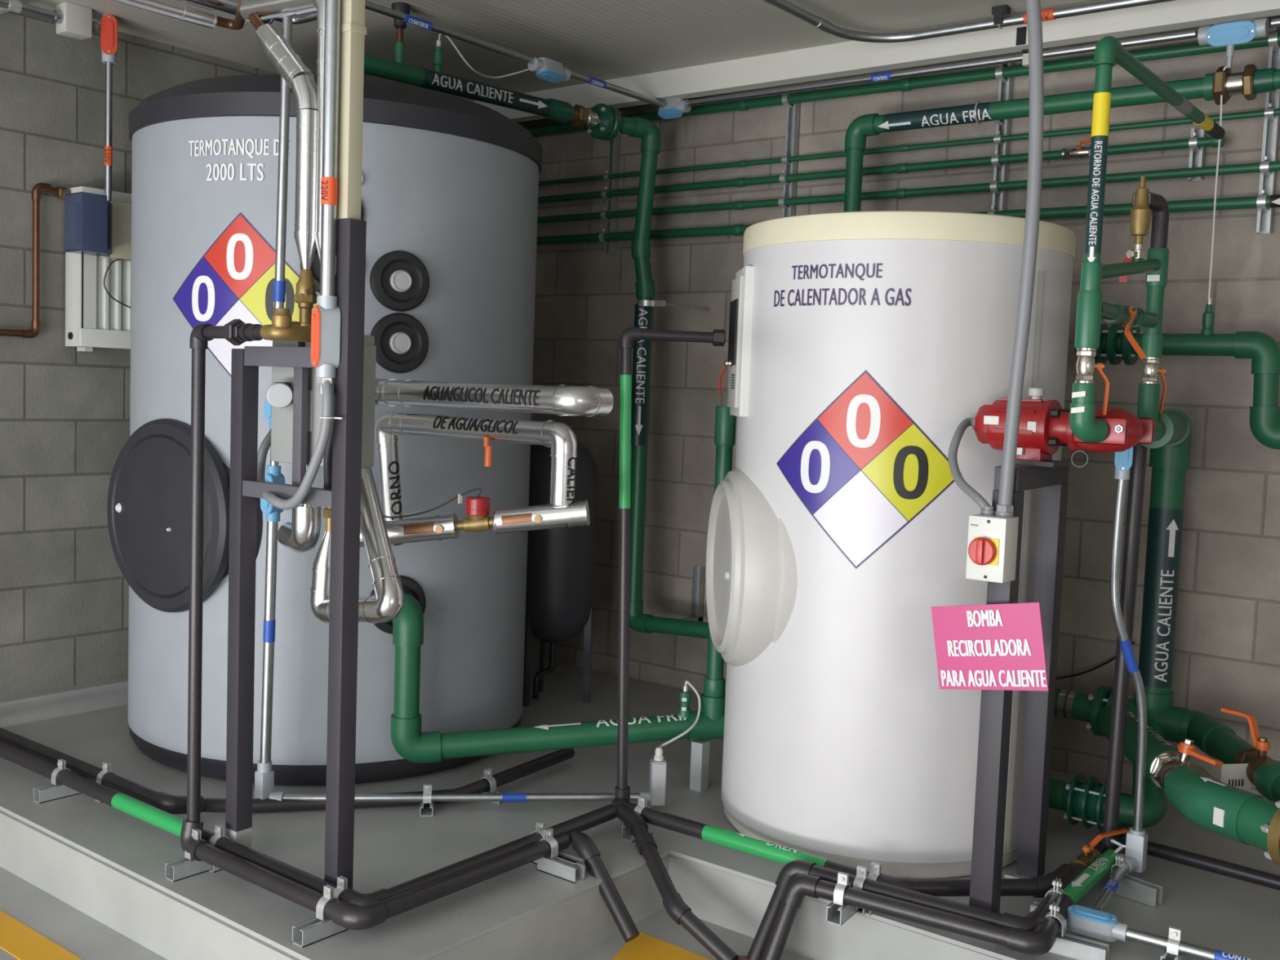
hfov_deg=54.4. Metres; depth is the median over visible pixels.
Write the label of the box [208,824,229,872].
clamp
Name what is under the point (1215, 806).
pipe elbow
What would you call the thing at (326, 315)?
box
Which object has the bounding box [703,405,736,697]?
pipe
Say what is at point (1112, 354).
flange
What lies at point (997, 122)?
bracket
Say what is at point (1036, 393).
cap
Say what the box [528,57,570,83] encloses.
box
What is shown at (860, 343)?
tank
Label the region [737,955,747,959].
floor drain
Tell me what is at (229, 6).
insulated pipe
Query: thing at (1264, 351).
pipe
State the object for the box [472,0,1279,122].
ceiling beam
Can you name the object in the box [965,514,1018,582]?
switch box
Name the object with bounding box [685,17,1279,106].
conduit
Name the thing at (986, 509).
conduit
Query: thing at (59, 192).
copper pipe
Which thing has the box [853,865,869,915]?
clamp
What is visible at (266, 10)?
insulated pipe
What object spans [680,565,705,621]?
strut
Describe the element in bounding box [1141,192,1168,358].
pipe
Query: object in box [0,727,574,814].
drain pipe
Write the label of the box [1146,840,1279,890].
drain pipe
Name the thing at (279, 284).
conduit
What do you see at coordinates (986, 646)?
sign
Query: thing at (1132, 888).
clamp
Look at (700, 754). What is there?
support
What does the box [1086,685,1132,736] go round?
flange
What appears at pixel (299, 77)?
insulated pipe
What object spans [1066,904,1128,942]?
box
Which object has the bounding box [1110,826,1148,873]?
box
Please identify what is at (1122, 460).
connector
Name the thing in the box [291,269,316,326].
valve
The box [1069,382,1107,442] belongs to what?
pipe elbow
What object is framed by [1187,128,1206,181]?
strut
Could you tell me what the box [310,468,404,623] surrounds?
insulated pipe
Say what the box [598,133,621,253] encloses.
strut
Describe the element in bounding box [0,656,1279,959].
concrete plinth
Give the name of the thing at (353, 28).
tube
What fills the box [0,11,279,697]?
wall
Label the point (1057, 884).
clamp
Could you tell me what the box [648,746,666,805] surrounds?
box
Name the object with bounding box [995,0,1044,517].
conduit
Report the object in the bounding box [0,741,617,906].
drain pipe
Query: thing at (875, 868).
clamp
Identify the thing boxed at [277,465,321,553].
insulated pipe
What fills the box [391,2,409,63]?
air vent
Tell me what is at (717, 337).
drain pipe
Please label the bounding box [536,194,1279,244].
pipe
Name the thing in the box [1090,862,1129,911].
conduit
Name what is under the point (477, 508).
valve
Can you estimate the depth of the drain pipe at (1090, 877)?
3.39 m
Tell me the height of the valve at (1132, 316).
0.136 m
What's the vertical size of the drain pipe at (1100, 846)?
0.045 m
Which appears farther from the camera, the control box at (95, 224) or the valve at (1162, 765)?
the control box at (95, 224)
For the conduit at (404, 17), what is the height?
0.027 m
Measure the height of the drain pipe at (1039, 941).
0.260 m
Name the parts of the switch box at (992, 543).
rotary knob, knob plate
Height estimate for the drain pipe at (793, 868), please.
0.264 m
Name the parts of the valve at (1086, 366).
lever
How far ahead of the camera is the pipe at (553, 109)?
4.60 m
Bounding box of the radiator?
[65,186,131,351]
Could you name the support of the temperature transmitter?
attached to the stand at (344, 498)
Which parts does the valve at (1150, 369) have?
lever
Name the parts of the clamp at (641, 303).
arm, wall rod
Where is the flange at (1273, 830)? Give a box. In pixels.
[1260,800,1279,866]
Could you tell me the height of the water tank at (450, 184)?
2.368 m
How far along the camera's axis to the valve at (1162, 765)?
3.54 m
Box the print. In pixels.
[1228,779,1243,786]
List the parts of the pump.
plate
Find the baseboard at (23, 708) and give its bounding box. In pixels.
[0,676,128,728]
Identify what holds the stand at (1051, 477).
on the floor
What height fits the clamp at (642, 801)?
0.116 m
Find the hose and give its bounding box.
[306,385,333,505]
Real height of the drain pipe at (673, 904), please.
0.258 m
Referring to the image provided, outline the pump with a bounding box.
[974,386,1155,461]
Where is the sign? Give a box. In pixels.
[931,602,1048,690]
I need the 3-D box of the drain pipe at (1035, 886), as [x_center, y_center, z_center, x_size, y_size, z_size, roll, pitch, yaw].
[0.507,1.054,3.496,1.352,0.055,0.344,4,4,19]
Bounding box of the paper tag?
[1220,763,1251,789]
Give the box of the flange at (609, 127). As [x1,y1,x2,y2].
[586,103,621,141]
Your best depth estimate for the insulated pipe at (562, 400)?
3.27 m
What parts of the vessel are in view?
leg, leg, leg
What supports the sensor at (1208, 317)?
on the pipe at (1264, 351)
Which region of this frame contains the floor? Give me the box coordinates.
[0,866,814,959]
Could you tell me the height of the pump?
0.195 m
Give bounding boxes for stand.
[225,217,366,888]
[968,459,1069,912]
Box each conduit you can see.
[0,0,100,31]
[104,62,112,200]
[257,377,342,510]
[259,15,293,763]
[282,791,650,802]
[320,0,340,296]
[364,0,666,107]
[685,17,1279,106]
[762,0,1177,43]
[947,417,995,515]
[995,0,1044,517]
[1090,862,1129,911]
[1109,479,1146,831]
[1125,927,1253,959]
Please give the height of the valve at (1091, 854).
0.101 m
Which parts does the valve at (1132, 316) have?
lever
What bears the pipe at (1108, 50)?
attached to the valve at (1086, 366)
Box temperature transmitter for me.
[265,382,293,408]
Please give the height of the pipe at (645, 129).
2.172 m
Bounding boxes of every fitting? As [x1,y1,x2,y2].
[259,307,311,342]
[322,506,331,533]
[568,104,601,128]
[1203,63,1276,105]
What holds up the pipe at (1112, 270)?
attached to the pipe at (1108, 50)
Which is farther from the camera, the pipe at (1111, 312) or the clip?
the clip
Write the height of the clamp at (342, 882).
0.116 m
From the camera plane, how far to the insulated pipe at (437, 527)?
3.46 m
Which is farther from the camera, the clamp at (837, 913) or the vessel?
the vessel
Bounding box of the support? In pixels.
[689,739,710,791]
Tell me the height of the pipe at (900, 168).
0.042 m
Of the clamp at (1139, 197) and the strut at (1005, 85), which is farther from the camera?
the strut at (1005, 85)
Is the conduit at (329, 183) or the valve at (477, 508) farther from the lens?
the valve at (477, 508)
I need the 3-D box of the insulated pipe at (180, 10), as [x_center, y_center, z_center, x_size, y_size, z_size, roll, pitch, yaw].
[-2.500,-1.285,1.957,0.336,0.082,4.472,5,5,38]
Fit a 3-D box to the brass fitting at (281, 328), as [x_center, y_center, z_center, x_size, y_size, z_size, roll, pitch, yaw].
[-0.851,-0.393,3.181,0.084,0.082,0.228,5,5,38]
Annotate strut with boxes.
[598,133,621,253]
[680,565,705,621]
[777,92,800,217]
[987,62,1014,214]
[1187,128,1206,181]
[1256,17,1279,234]
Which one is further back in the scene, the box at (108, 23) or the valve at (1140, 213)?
the box at (108, 23)
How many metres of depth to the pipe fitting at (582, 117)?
5.01 m
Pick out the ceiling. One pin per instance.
(602, 40)
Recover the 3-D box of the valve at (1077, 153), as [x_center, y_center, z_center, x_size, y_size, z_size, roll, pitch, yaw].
[1.552,-1.166,4.401,0.120,0.058,0.083,5,5,38]
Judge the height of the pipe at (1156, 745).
0.121 m
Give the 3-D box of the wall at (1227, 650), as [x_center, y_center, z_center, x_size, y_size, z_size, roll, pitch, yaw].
[2.005,-0.135,4.301,7.330,3.055,0.150,5,5,38]
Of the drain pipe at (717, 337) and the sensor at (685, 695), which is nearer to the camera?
the drain pipe at (717, 337)
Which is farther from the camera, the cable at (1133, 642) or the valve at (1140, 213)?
the cable at (1133, 642)
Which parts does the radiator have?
panel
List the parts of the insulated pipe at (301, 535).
plate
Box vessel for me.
[522,440,598,706]
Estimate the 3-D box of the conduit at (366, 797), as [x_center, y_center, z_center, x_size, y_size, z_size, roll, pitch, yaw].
[-0.538,1.006,3.946,1.152,0.034,0.034,2,4,-7]
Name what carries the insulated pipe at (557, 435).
attached to the insulated pipe at (548, 516)
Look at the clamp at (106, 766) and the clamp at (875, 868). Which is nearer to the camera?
the clamp at (875, 868)
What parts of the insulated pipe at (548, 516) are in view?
sensor knob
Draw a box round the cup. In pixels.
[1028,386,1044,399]
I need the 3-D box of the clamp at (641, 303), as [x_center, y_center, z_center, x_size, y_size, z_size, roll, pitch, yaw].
[0.145,-0.751,5.387,0.129,0.024,0.387,5,5,38]
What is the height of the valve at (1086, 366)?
0.158 m
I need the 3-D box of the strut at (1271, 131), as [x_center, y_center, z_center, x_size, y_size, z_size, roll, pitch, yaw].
[2.053,-1.157,4.060,0.041,0.690,0.096,5,5,38]
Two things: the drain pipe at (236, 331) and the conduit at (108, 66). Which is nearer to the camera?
the drain pipe at (236, 331)
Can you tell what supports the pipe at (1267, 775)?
attached to the valve at (1255, 757)
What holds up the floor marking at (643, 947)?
on the floor
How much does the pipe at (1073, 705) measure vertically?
0.158 m
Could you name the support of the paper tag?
hanging from the valve at (1255, 757)
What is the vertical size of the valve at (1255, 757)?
0.204 m
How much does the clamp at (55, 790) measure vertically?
0.116 m
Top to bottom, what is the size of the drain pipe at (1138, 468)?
1.284 m
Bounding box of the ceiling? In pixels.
[18,0,1105,101]
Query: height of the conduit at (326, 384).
0.351 m
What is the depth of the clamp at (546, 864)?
3.45 m
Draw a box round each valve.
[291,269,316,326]
[383,487,493,532]
[718,360,732,395]
[1062,138,1091,160]
[1068,828,1129,868]
[1074,347,1109,414]
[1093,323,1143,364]
[1103,302,1146,359]
[1119,244,1144,282]
[1129,176,1152,244]
[1141,357,1166,413]
[1149,738,1222,791]
[1220,706,1274,785]
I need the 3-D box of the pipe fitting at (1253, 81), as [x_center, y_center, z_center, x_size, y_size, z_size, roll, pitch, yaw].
[1.892,-1.250,3.927,0.200,0.120,0.109,5,5,38]
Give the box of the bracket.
[973,101,1003,125]
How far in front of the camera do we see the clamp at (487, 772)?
4.05 m
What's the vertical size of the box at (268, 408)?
0.129 m
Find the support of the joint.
attached to the pipe at (1155, 802)
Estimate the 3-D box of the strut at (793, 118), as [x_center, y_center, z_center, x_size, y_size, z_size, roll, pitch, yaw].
[0.611,-1.258,5.183,0.041,0.703,0.096,5,5,38]
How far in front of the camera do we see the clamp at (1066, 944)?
3.06 m
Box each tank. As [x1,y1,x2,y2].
[106,74,542,785]
[706,210,1075,878]
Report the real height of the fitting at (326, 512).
0.179 m
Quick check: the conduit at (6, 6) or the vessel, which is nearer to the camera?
the conduit at (6, 6)
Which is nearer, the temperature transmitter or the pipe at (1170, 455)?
the temperature transmitter
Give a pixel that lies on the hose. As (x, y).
(327, 460)
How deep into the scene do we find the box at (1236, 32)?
3.88 m
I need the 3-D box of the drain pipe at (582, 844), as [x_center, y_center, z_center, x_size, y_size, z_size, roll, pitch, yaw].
[-0.106,1.128,3.460,0.064,0.236,0.292,-1,5,-39]
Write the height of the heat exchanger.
0.346 m
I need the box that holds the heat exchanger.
[271,334,376,469]
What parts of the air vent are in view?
stem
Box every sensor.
[433,33,528,78]
[658,680,701,747]
[1200,297,1214,335]
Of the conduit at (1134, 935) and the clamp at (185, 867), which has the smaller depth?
the conduit at (1134, 935)
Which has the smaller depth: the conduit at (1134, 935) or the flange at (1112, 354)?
the conduit at (1134, 935)
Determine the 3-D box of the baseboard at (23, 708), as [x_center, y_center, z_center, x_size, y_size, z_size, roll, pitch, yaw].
[-1.805,0.843,5.456,0.060,0.098,2.790,5,5,38]
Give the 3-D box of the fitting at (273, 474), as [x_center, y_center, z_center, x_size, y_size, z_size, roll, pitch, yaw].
[-1.119,0.041,3.792,0.049,0.169,0.060,4,5,26]
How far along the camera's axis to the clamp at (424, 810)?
3.92 m
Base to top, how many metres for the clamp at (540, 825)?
0.116 m
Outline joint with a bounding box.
[1061,773,1106,831]
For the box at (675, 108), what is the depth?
5.21 m
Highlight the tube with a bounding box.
[336,0,366,219]
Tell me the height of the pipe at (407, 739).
0.549 m
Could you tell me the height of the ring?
0.042 m
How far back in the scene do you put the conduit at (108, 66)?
4.70 m
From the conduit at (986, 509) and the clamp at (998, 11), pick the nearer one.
the conduit at (986, 509)
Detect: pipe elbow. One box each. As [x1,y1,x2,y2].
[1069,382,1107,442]
[1137,382,1165,441]
[1164,764,1278,851]
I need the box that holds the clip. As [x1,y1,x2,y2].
[1015,26,1028,66]
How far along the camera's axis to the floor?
3.46 m
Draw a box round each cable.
[1056,641,1134,679]
[1208,44,1234,301]
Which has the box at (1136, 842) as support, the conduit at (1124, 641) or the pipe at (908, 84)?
the conduit at (1124, 641)
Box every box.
[51,1,98,39]
[64,191,131,308]
[100,13,117,64]
[254,760,284,800]
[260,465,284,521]
[263,397,271,429]
[311,295,340,377]
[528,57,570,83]
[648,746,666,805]
[657,98,691,119]
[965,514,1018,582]
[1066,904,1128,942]
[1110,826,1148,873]
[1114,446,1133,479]
[1197,17,1269,46]
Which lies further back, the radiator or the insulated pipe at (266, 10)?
the radiator
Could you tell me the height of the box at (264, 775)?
0.154 m
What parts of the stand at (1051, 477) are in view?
leg, foot plate, mounting plate, leg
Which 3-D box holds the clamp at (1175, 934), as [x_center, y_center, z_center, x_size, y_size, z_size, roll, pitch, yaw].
[1.297,1.135,3.025,0.041,0.096,0.090,5,5,34]
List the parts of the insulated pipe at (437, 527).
sensor knob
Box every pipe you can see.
[0,182,69,337]
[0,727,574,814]
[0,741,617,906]
[111,0,244,30]
[180,818,570,929]
[185,0,316,24]
[186,319,262,822]
[240,0,337,260]
[248,12,316,269]
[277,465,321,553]
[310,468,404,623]
[360,513,459,547]
[364,53,573,123]
[374,378,613,417]
[374,411,577,546]
[390,591,725,763]
[492,499,590,534]
[524,32,1279,135]
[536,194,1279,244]
[537,135,1224,203]
[537,160,1279,223]
[538,108,1279,186]
[568,830,639,942]
[611,798,1071,897]
[614,327,725,802]
[616,804,738,959]
[619,116,708,638]
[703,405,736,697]
[746,859,1085,959]
[761,874,1073,959]
[844,77,1204,211]
[1048,719,1167,827]
[1053,688,1186,743]
[1058,832,1127,905]
[1074,35,1225,348]
[1074,331,1279,449]
[1093,823,1128,853]
[1095,705,1179,782]
[1099,443,1147,849]
[1101,258,1160,279]
[1101,302,1159,328]
[1138,408,1191,693]
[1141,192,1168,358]
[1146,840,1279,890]
[1178,709,1255,764]
[1253,760,1279,802]
[1272,69,1279,89]
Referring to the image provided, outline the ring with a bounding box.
[1071,450,1088,466]
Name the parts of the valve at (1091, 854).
lever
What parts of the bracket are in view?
arm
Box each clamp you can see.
[33,759,81,803]
[93,761,115,802]
[164,828,213,881]
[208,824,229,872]
[292,884,348,947]
[333,875,350,898]
[419,784,434,816]
[480,767,507,805]
[531,819,584,866]
[537,827,585,883]
[621,795,653,842]
[637,300,710,311]
[826,871,856,925]
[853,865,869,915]
[856,862,881,915]
[991,4,1010,29]
[1030,877,1067,929]
[1044,902,1109,959]
[1110,853,1163,908]
[1132,191,1152,205]
[1160,926,1186,959]
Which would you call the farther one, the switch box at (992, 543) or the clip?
the clip
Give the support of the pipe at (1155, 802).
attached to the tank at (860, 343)
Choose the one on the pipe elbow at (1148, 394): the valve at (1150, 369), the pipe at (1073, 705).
the valve at (1150, 369)
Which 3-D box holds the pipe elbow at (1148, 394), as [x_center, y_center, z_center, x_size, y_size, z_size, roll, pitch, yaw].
[1.341,-0.180,3.325,0.066,0.158,0.261,5,5,35]
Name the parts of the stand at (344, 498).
plate, post, rail, rail, post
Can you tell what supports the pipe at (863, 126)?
attached to the strut at (1005, 85)
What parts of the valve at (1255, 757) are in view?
lever, stem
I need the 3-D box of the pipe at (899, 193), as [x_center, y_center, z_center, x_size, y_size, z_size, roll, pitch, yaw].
[1.953,-1.027,4.119,7.300,0.039,0.039,5,5,38]
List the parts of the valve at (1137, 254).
lever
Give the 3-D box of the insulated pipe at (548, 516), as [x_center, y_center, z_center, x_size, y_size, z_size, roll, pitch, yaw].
[-0.273,0.103,3.451,0.265,0.107,0.084,2,4,4]
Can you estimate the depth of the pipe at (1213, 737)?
3.89 m
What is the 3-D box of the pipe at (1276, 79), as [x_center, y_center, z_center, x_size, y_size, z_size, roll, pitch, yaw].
[3.347,-1.114,2.796,3.497,0.060,0.060,5,5,38]
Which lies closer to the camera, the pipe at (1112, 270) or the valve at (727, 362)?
the pipe at (1112, 270)
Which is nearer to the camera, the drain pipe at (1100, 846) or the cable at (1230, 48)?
the drain pipe at (1100, 846)
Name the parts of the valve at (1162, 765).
stem, lever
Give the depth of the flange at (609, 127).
5.08 m
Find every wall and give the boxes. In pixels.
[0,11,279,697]
[516,15,1279,799]
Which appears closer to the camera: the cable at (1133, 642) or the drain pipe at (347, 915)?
the drain pipe at (347, 915)
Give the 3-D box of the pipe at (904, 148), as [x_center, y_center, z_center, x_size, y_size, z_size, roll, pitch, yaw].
[1.962,-1.201,4.110,7.300,0.028,0.026,5,5,38]
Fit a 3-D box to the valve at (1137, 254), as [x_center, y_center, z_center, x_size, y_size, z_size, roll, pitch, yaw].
[1.294,-0.568,3.269,0.058,0.100,0.030,1,4,-14]
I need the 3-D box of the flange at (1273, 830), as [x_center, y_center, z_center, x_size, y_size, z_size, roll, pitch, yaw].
[1.647,0.890,3.092,0.180,0.180,0.127,0,5,-27]
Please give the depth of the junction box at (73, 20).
4.55 m
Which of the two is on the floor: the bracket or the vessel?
the vessel
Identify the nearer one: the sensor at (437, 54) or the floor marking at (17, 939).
the floor marking at (17, 939)
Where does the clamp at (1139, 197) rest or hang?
attached to the valve at (1140, 213)
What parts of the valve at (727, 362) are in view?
lever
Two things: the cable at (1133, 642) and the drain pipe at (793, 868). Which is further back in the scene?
the cable at (1133, 642)
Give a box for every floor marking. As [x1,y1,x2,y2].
[0,910,82,959]
[612,931,711,959]
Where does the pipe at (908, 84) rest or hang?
attached to the wall
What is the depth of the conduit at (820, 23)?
4.20 m
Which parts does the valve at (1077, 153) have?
lever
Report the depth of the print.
3.60 m

